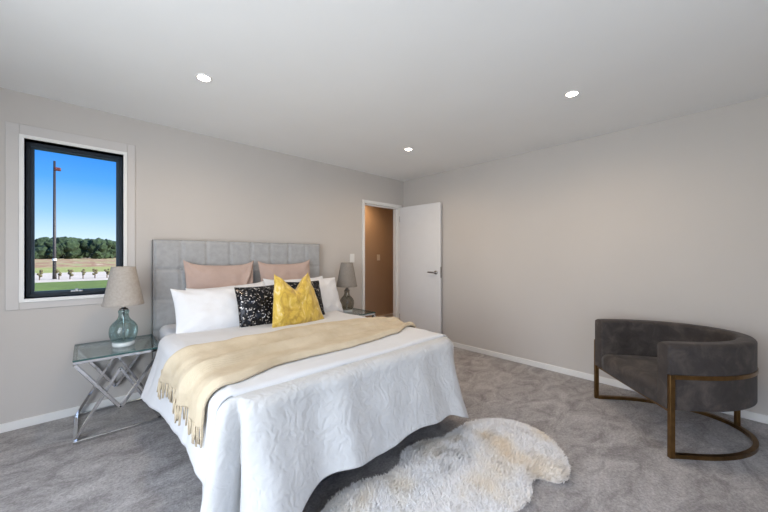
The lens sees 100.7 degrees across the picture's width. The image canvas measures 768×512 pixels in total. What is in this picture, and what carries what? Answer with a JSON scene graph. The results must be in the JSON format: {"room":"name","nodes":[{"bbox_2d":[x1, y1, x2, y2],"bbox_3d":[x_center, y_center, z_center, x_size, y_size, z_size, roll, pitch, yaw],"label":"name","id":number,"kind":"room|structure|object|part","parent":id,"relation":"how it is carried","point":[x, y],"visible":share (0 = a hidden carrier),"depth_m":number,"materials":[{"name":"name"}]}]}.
{"room":"bedroom","nodes":[
{"label":"bedroom","id":0,"kind":"room"},
{"bbox_2d":[0,87,403,423],"bbox_3d":[-1.555,0.029,3.333,5.275,2.400,0.120,0,0,-43],"label":"wall","id":1,"kind":"structure","parent":0,"point":[192,186],"depth_m":2.84,"materials":[{"name":"paint"}]},
{"bbox_2d":[5,121,134,310],"bbox_3d":[-2.424,-0.280,2.509,0.719,1.327,0.145,0,0,-43],"label":"window","id":2,"kind":"structure","parent":1,"relation":"in","point":[15,133],"depth_m":2.36,"materials":[{"name":"white paint"}]},
{"bbox_3d":[-2.451,-0.269,2.546,0.552,1.153,0.050,0,0,-43],"label":"frame","id":3,"kind":"part","parent":2,"relation":"part of","materials":[{"name":"metal"}]},
{"bbox_3d":[-2.456,-0.269,2.551,0.516,1.117,0.040,0,0,-43],"label":"sash","id":4,"kind":"part","parent":2,"relation":"part of","materials":[{"name":"metal"}]},
{"bbox_2d":[0,391,142,432],"bbox_3d":[-1.816,1.198,2.997,4.155,0.062,0.013,0,0,-43],"label":"baseboard","id":5,"kind":"structure","parent":1,"relation":"attached to","point":[5,427],"depth_m":2.38,"materials":[{"name":"white paint"}]},
{"bbox_2d":[350,254,353,261],"bbox_3d":[-0.428,0.029,4.299,0.074,0.116,0.014,0,0,-43],"label":"light switch","id":6,"kind":"object","parent":1,"relation":"attached to","point":[351,255],"visible":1,"depth_m":4.29,"materials":[{"name":"white plastic"}]},
{"bbox_2d":[362,199,401,317],"bbox_3d":[-0.059,0.222,4.734,0.785,2.015,0.144,0,0,-43],"label":"trim","id":7,"kind":"structure","parent":1,"relation":"attached to","point":[396,208],"depth_m":4.94,"materials":[{"name":"white paint"}]},
{"bbox_2d":[399,202,441,333],"bbox_3d":[0.500,0.235,4.647,0.756,1.963,0.088,0,0,44],"label":"door","id":8,"kind":"structure","parent":1,"relation":"in","point":[420,225],"depth_m":4.62,"materials":[{"name":"paint"}]},
{"bbox_2d":[365,205,392,316],"bbox_3d":[-0.260,0.029,6.154,3.645,2.400,0.100,0,0,-43],"label":"wall","id":9,"kind":"structure","parent":0,"point":[378,221],"depth_m":6.23,"materials":[{"name":"paint"}]},
{"bbox_2d":[367,313,392,317],"bbox_3d":[-0.258,1.198,6.078,3.545,0.062,0.013,0,0,-43],"label":"baseboard","id":10,"kind":"structure","parent":9,"relation":"attached to","point":[391,314],"depth_m":6.35,"materials":[{"name":"white paint"}]},
{"bbox_2d":[0,0,767,180],"bbox_3d":[0.158,-1.231,1.509,5.275,0.120,5.164,0,0,-43],"label":"ceiling","id":11,"kind":"structure","parent":0,"point":[350,84],"depth_m":1.97,"materials":[{"name":"paint"}]},
{"bbox_2d":[196,73,211,81],"bbox_3d":[-1.181,-1.168,2.086,0.094,0.006,0.094,0,0,-43],"label":"recessed light","id":12,"kind":"object","parent":11,"relation":"in","point":[204,78],"visible":1,"depth_m":2.08,"materials":[{"name":"white plastic"}]},
{"bbox_2d":[565,90,579,96],"bbox_3d":[1.355,-1.168,2.291,0.094,0.006,0.094,0,0,-43],"label":"recessed light","id":13,"kind":"object","parent":11,"relation":"in","point":[573,93],"visible":1,"depth_m":2.28,"materials":[{"name":"white plastic"}]},
{"bbox_2d":[0,347,767,511],"bbox_3d":[0.955,1.289,2.164,7.335,0.120,5.029,0,0,-43],"label":"floor","id":14,"kind":"structure","parent":0,"point":[618,460],"depth_m":1.92,"materials":[{"name":"grey carpet"}]},
{"bbox_2d":[72,334,161,444],"bbox_3d":[-2.018,0.955,2.412,0.482,0.552,0.528,0,0,-43],"label":"bedside table","id":15,"kind":"object","parent":14,"relation":"on","point":[91,352],"visible":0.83,"depth_m":2.31,"materials":[{"name":"silver metal"}]},
{"bbox_3d":[-2.018,0.699,2.412,0.480,0.024,0.520,0,0,-43],"label":"frame","id":16,"kind":"part","parent":15,"relation":"part of","materials":[{"name":"silver metal"}]},
{"bbox_3d":[-2.018,0.683,2.412,0.480,0.009,0.520,0,0,-43],"label":"glass","id":17,"kind":"part","parent":15,"relation":"part of","materials":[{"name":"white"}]},
{"bbox_3d":[-2.018,1.219,2.412,0.480,0.024,0.520,0,0,-43],"label":"frame","id":18,"kind":"part","parent":15,"relation":"part of","materials":[{"name":"silver metal"}]},
{"bbox_2d":[101,266,144,347],"bbox_3d":[-1.981,0.380,2.420,0.255,0.598,0.255,0,0,-43],"label":"table lamp","id":19,"kind":"object","parent":15,"relation":"on","point":[123,289],"visible":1,"depth_m":2.35,"materials":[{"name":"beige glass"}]},
{"bbox_3d":[-1.981,0.226,2.420,0.255,0.290,0.255,0,0,-43],"label":"lamp shade","id":20,"kind":"part","parent":19,"relation":"part of","materials":[{"name":"fabric"}]},
{"bbox_3d":[-1.981,0.513,2.420,0.012,0.270,0.012,0,0,-43],"label":"stem","id":21,"kind":"part","parent":19,"relation":"part of","materials":[{"name":"silver metal"}]},
{"bbox_2d":[152,239,453,482],"bbox_3d":[-0.718,0.543,2.590,1.651,1.372,2.078,0,0,-43],"label":"bed","id":22,"kind":"object","parent":14,"relation":"on","point":[168,272],"visible":0.23,"depth_m":2.94,"materials":[{"name":"grey fabric"}]},
{"bbox_2d":[159,324,175,340],"bbox_3d":[-1.159,0.732,3.034,1.540,0.277,0.610,0,0,-43],"label":"fitted sheet","id":23,"kind":"object","parent":22,"relation":"on","point":[165,330],"visible":0.05,"depth_m":2.65,"materials":[{"name":"white fabric"}]},
{"bbox_2d":[183,260,253,288],"bbox_3d":[-1.515,0.313,2.981,0.215,0.559,0.633,0,0,44],"label":"pillow","id":24,"kind":"object","parent":23,"relation":"on","point":[197,276],"visible":0.43,"depth_m":2.94,"materials":[{"name":"pink fabric"}]},
{"bbox_2d":[185,281,264,289],"bbox_3d":[-1.353,0.421,2.879,0.297,0.342,0.712,0,0,45],"label":"pillow","id":25,"kind":"object","parent":23,"relation":"on","point":[261,282],"visible":0.13,"depth_m":2.98,"materials":[{"name":"white fabric"}]},
{"bbox_2d":[258,259,309,280],"bbox_3d":[-1.045,0.315,3.442,0.607,0.554,0.156,0,0,-45],"label":"pillow","id":26,"kind":"object","parent":23,"relation":"on","point":[298,270],"visible":0.37,"depth_m":3.40,"materials":[{"name":"pink fabric"}]},
{"bbox_2d":[263,276,322,285],"bbox_3d":[-0.889,0.409,3.364,0.700,0.365,0.238,0,0,-43],"label":"pillow","id":27,"kind":"object","parent":23,"relation":"on","point":[267,282],"visible":0.12,"depth_m":3.23,"materials":[{"name":"white fabric"}]},
{"bbox_2d":[285,277,343,311],"bbox_3d":[-0.736,0.424,3.231,0.236,0.372,0.741,0,0,40],"label":"pillow","id":28,"kind":"object","parent":23,"relation":"on","point":[329,293],"visible":0.42,"depth_m":3.33,"materials":[{"name":"white fabric"}]},
{"bbox_3d":[-1.397,0.533,3.314,1.651,1.352,0.092,0,0,-43],"label":"headboard","id":29,"kind":"part","parent":22,"relation":"part of","materials":[{"name":"grey fabric"}]},
{"bbox_2d":[140,311,447,485],"bbox_3d":[-0.605,0.779,2.323,1.760,0.427,1.401,0,0,-43],"label":"duvet","id":30,"kind":"object","parent":22,"relation":"on","point":[168,345],"visible":0.3,"depth_m":1.89,"materials":[{"name":"white fabric"}]},
{"bbox_2d":[170,284,264,333],"bbox_3d":[-1.321,0.433,2.649,0.745,0.354,0.268,0,0,-40],"label":"pillow","id":31,"kind":"object","parent":30,"relation":"on","point":[201,309],"visible":0.53,"depth_m":2.50,"materials":[{"name":"white fabric"}]},
{"bbox_2d":[234,285,273,327],"bbox_3d":[-1.053,0.427,2.699,0.381,0.349,0.167,0,0,-39],"label":"cushion","id":32,"kind":"object","parent":30,"relation":"on","point":[255,304],"visible":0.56,"depth_m":2.63,"materials":[{"name":"black fabric"}]},
{"bbox_2d":[157,317,415,447],"bbox_3d":[-0.508,0.672,2.273,1.775,0.321,1.023,0,0,-43],"label":"throw blanket","id":33,"kind":"object","parent":30,"relation":"on","point":[194,372],"visible":0.99,"depth_m":1.79,"materials":[{"name":"fabric"}]},
{"bbox_2d":[272,273,323,327],"bbox_3d":[-0.758,0.376,2.750,0.197,0.451,0.530,0,0,41],"label":"cushion","id":34,"kind":"object","parent":30,"relation":"on","point":[291,306],"visible":0.88,"depth_m":2.67,"materials":[{"name":"mustard yellow velvet fabric"}]},
{"bbox_2d":[286,280,324,314],"bbox_3d":[-0.746,0.420,3.030,0.167,0.363,0.391,0,0,42],"label":"cushion","id":35,"kind":"object","parent":30,"relation":"on","point":[315,284],"visible":0.32,"depth_m":3.09,"materials":[{"name":"black fabric"}]},
{"bbox_2d":[200,336,467,511],"bbox_3d":[-0.267,0.888,1.997,1.747,0.607,1.026,0,0,-43],"label":"bedspread","id":36,"kind":"object","parent":22,"relation":"on","point":[297,433],"visible":0.61,"depth_m":1.49,"materials":[{"name":"white fabric"}]},
{"bbox_3d":[-0.699,0.760,2.541,1.510,0.293,1.982,0,0,-43],"label":"mattress","id":37,"kind":"part","parent":22,"relation":"part of","materials":[{"name":"white fabric"}]},
{"bbox_2d":[342,307,375,316],"bbox_3d":[-0.457,0.955,3.878,0.482,0.552,0.528,0,0,-43],"label":"bedside table","id":38,"kind":"object","parent":14,"relation":"on","point":[360,312],"visible":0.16,"depth_m":3.87,"materials":[{"name":"clear glass"}]},
{"bbox_2d":[336,263,356,312],"bbox_3d":[-0.450,0.380,3.857,0.255,0.598,0.255,0,0,-43],"label":"table lamp","id":39,"kind":"object","parent":38,"relation":"on","point":[346,277],"visible":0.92,"depth_m":3.78,"materials":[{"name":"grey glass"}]},
{"bbox_3d":[-0.450,0.226,3.857,0.255,0.290,0.255,0,0,-43],"label":"lamp shade","id":40,"kind":"part","parent":39,"relation":"part of","materials":[{"name":"grey fabric"}]},
{"bbox_3d":[-0.457,0.683,3.878,0.480,0.009,0.520,0,0,-43],"label":"glass","id":41,"kind":"part","parent":38,"relation":"part of","materials":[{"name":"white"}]},
{"bbox_2d":[320,417,570,511],"bbox_3d":[0.395,1.194,1.724,1.655,0.065,0.770,0,0,-37],"label":"sheepskin rug","id":42,"kind":"object","parent":14,"relation":"on","point":[487,464],"visible":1,"depth_m":1.73,"materials":[{"name":"white fur"}]},
{"bbox_2d":[594,319,758,460],"bbox_3d":[2.152,0.883,2.305,0.760,0.692,0.847,0,0,6],"label":"armchair","id":43,"kind":"object","parent":14,"relation":"on","point":[699,369],"visible":1,"depth_m":1.98,"materials":[{"name":"grey fabric"}]},
{"bbox_3d":[1.839,0.977,2.753,0.030,0.505,0.025,0,0,6],"label":"leg","id":44,"kind":"part","parent":43,"relation":"part of","materials":[{"name":"brown metal"}]},
{"bbox_3d":[2.104,0.867,2.310,0.665,0.151,0.636,0,0,6],"label":"seat","id":45,"kind":"part","parent":43,"relation":"part of","materials":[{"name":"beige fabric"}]},
{"bbox_3d":[1.798,0.949,2.344,0.014,0.020,0.816,0,0,6],"label":"seat rail","id":46,"kind":"part","parent":43,"relation":"part of","materials":[{"name":"brown metal"}]},
{"bbox_3d":[1.749,0.977,1.936,0.030,0.505,0.025,0,0,6],"label":"leg","id":47,"kind":"part","parent":43,"relation":"part of","materials":[{"name":"brown metal"}]},
{"bbox_3d":[2.151,0.741,2.305,0.754,0.407,0.818,0,0,6],"label":"curved backrest","id":48,"kind":"part","parent":43,"relation":"part of","materials":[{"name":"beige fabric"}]},
{"bbox_3d":[2.515,0.967,2.264,0.025,0.475,0.025,0,0,6],"label":"leg","id":49,"kind":"part","parent":43,"relation":"part of","materials":[{"name":"brown metal"}]},
{"bbox_2d":[404,96,767,414],"bbox_3d":[2.077,0.029,3.215,0.140,2.400,5.024,0,0,-43],"label":"wall","id":50,"kind":"structure","parent":0,"point":[666,220],"depth_m":3.03,"materials":[{"name":"paint"}]},
{"bbox_2d":[453,342,767,423],"bbox_3d":[1.984,1.198,3.203,0.013,0.062,4.854,0,0,-43],"label":"baseboard","id":51,"kind":"structure","parent":50,"relation":"attached to","point":[762,418],"depth_m":3.29,"materials":[{"name":"white paint"}]},
{"label":"outside","id":52,"kind":"structure","parent":0,"visible":0},
{"bbox_2d":[35,272,109,282],"bbox_3d":[-24.232,1.729,25.807,320.000,0.300,15.200,0,0,-43],"label":"gravel","id":53,"kind":"object","parent":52,"point":[47,277],"visible":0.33,"depth_m":23.36,"materials":[{"name":"white gravel"}]},
{"bbox_2d":[37,269,42,279],"bbox_3d":[-22.464,1.229,20.766,0.291,0.700,0.288,0,0,-43],"label":"sapling","id":54,"kind":"object","parent":53,"relation":"on","point":[40,273],"visible":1,"depth_m":20.72,"materials":[{"name":"green plant"}]},
{"bbox_2d":[52,161,60,278],"bbox_3d":[-22.545,-2.471,21.904,0.430,8.100,0.214,0,0,-43],"label":"street lamp","id":55,"kind":"object","parent":53,"relation":"on","point":[54,275],"visible":0.91,"depth_m":21.78,"materials":[{"name":"metal"}]},
{"bbox_2d":[55,269,61,279],"bbox_3d":[-21.832,1.226,21.328,0.321,0.705,0.365,0,0,-43],"label":"sapling","id":56,"kind":"object","parent":53,"relation":"on","point":[56,270],"visible":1,"depth_m":21.32,"materials":[{"name":"green plant"}]},
{"bbox_2d":[68,269,73,278],"bbox_3d":[-21.388,1.238,21.707,0.302,0.682,0.303,0,0,-43],"label":"sapling","id":57,"kind":"object","parent":53,"relation":"on","point":[70,274],"visible":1,"depth_m":21.68,"materials":[{"name":"green plant"}]},
{"bbox_2d":[92,269,97,277],"bbox_3d":[-20.515,1.229,22.587,0.200,0.700,0.342,0,0,7],"label":"sapling","id":58,"kind":"object","parent":53,"relation":"on","point":[94,270],"visible":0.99,"depth_m":22.55,"materials":[{"name":"green plant"}]},
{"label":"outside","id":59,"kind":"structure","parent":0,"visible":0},
{"bbox_2d":[35,258,115,267],"bbox_3d":[-134.163,1.629,142.885,320.000,0.500,268.000,0,0,-43],"label":"field","id":60,"kind":"structure","parent":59,"point":[82,262],"depth_m":66.17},
{"bbox_2d":[35,245,49,258],"bbox_3d":[-164.401,-1.315,152.083,13.975,7.909,10.908,0,0,-43],"label":"tree","id":61,"kind":"object","parent":60,"relation":"on","point":[40,251],"visible":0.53,"depth_m":149.37,"materials":[{"name":"green plant"}]},
{"bbox_2d":[35,237,49,246],"bbox_3d":[-183.585,-4.430,173.516,12.567,12.018,12.391,0,0,-43],"label":"tree","id":62,"kind":"object","parent":60,"relation":"on","point":[40,241],"visible":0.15,"depth_m":169.28,"materials":[{"name":"green plant"}]},
{"bbox_2d":[44,236,83,258],"bbox_3d":[-157.433,-4.102,156.742,14.244,11.469,12.582,0,0,-43],"label":"tree","id":63,"kind":"object","parent":60,"relation":"on","point":[66,248],"visible":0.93,"depth_m":154.06,"materials":[{"name":"green plant"}]},
{"bbox_2d":[72,237,85,258],"bbox_3d":[-175.661,-4.469,181.338,13.088,12.189,11.380,0,0,-43],"label":"tree","id":64,"kind":"object","parent":60,"relation":"on","point":[78,239],"visible":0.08,"depth_m":180.35,"materials":[{"name":"green plant"}]},
{"bbox_2d":[79,237,112,258],"bbox_3d":[-149.393,-3.698,165.272,13.128,12.073,12.270,0,0,-43],"label":"tree","id":65,"kind":"object","parent":60,"relation":"on","point":[97,248],"visible":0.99,"depth_m":162.28,"materials":[{"name":"green plant"}]},
{"bbox_2d":[105,239,115,257],"bbox_3d":[-166.203,-4.069,189.568,12.933,12.645,12.805,0,0,-43],"label":"tree","id":66,"kind":"object","parent":60,"relation":"on","point":[112,251],"visible":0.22,"depth_m":188.57,"materials":[{"name":"green plant"}]},
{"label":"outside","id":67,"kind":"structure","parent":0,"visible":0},
{"bbox_2d":[35,280,107,290],"bbox_3d":[-10.793,1.729,11.494,320.000,0.300,24.066,0,0,-43],"label":"lawn","id":68,"kind":"structure","parent":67,"point":[43,286],"depth_m":17.02,"materials":[{"name":"green plant"}]},
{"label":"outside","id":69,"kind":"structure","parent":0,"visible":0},
{"bbox_2d":[35,267,110,272],"bbox_3d":[-35.937,1.729,38.273,320.000,0.300,19.000,0,0,-43],"label":"verge","id":70,"kind":"structure","parent":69,"point":[64,269],"depth_m":37.20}
]}

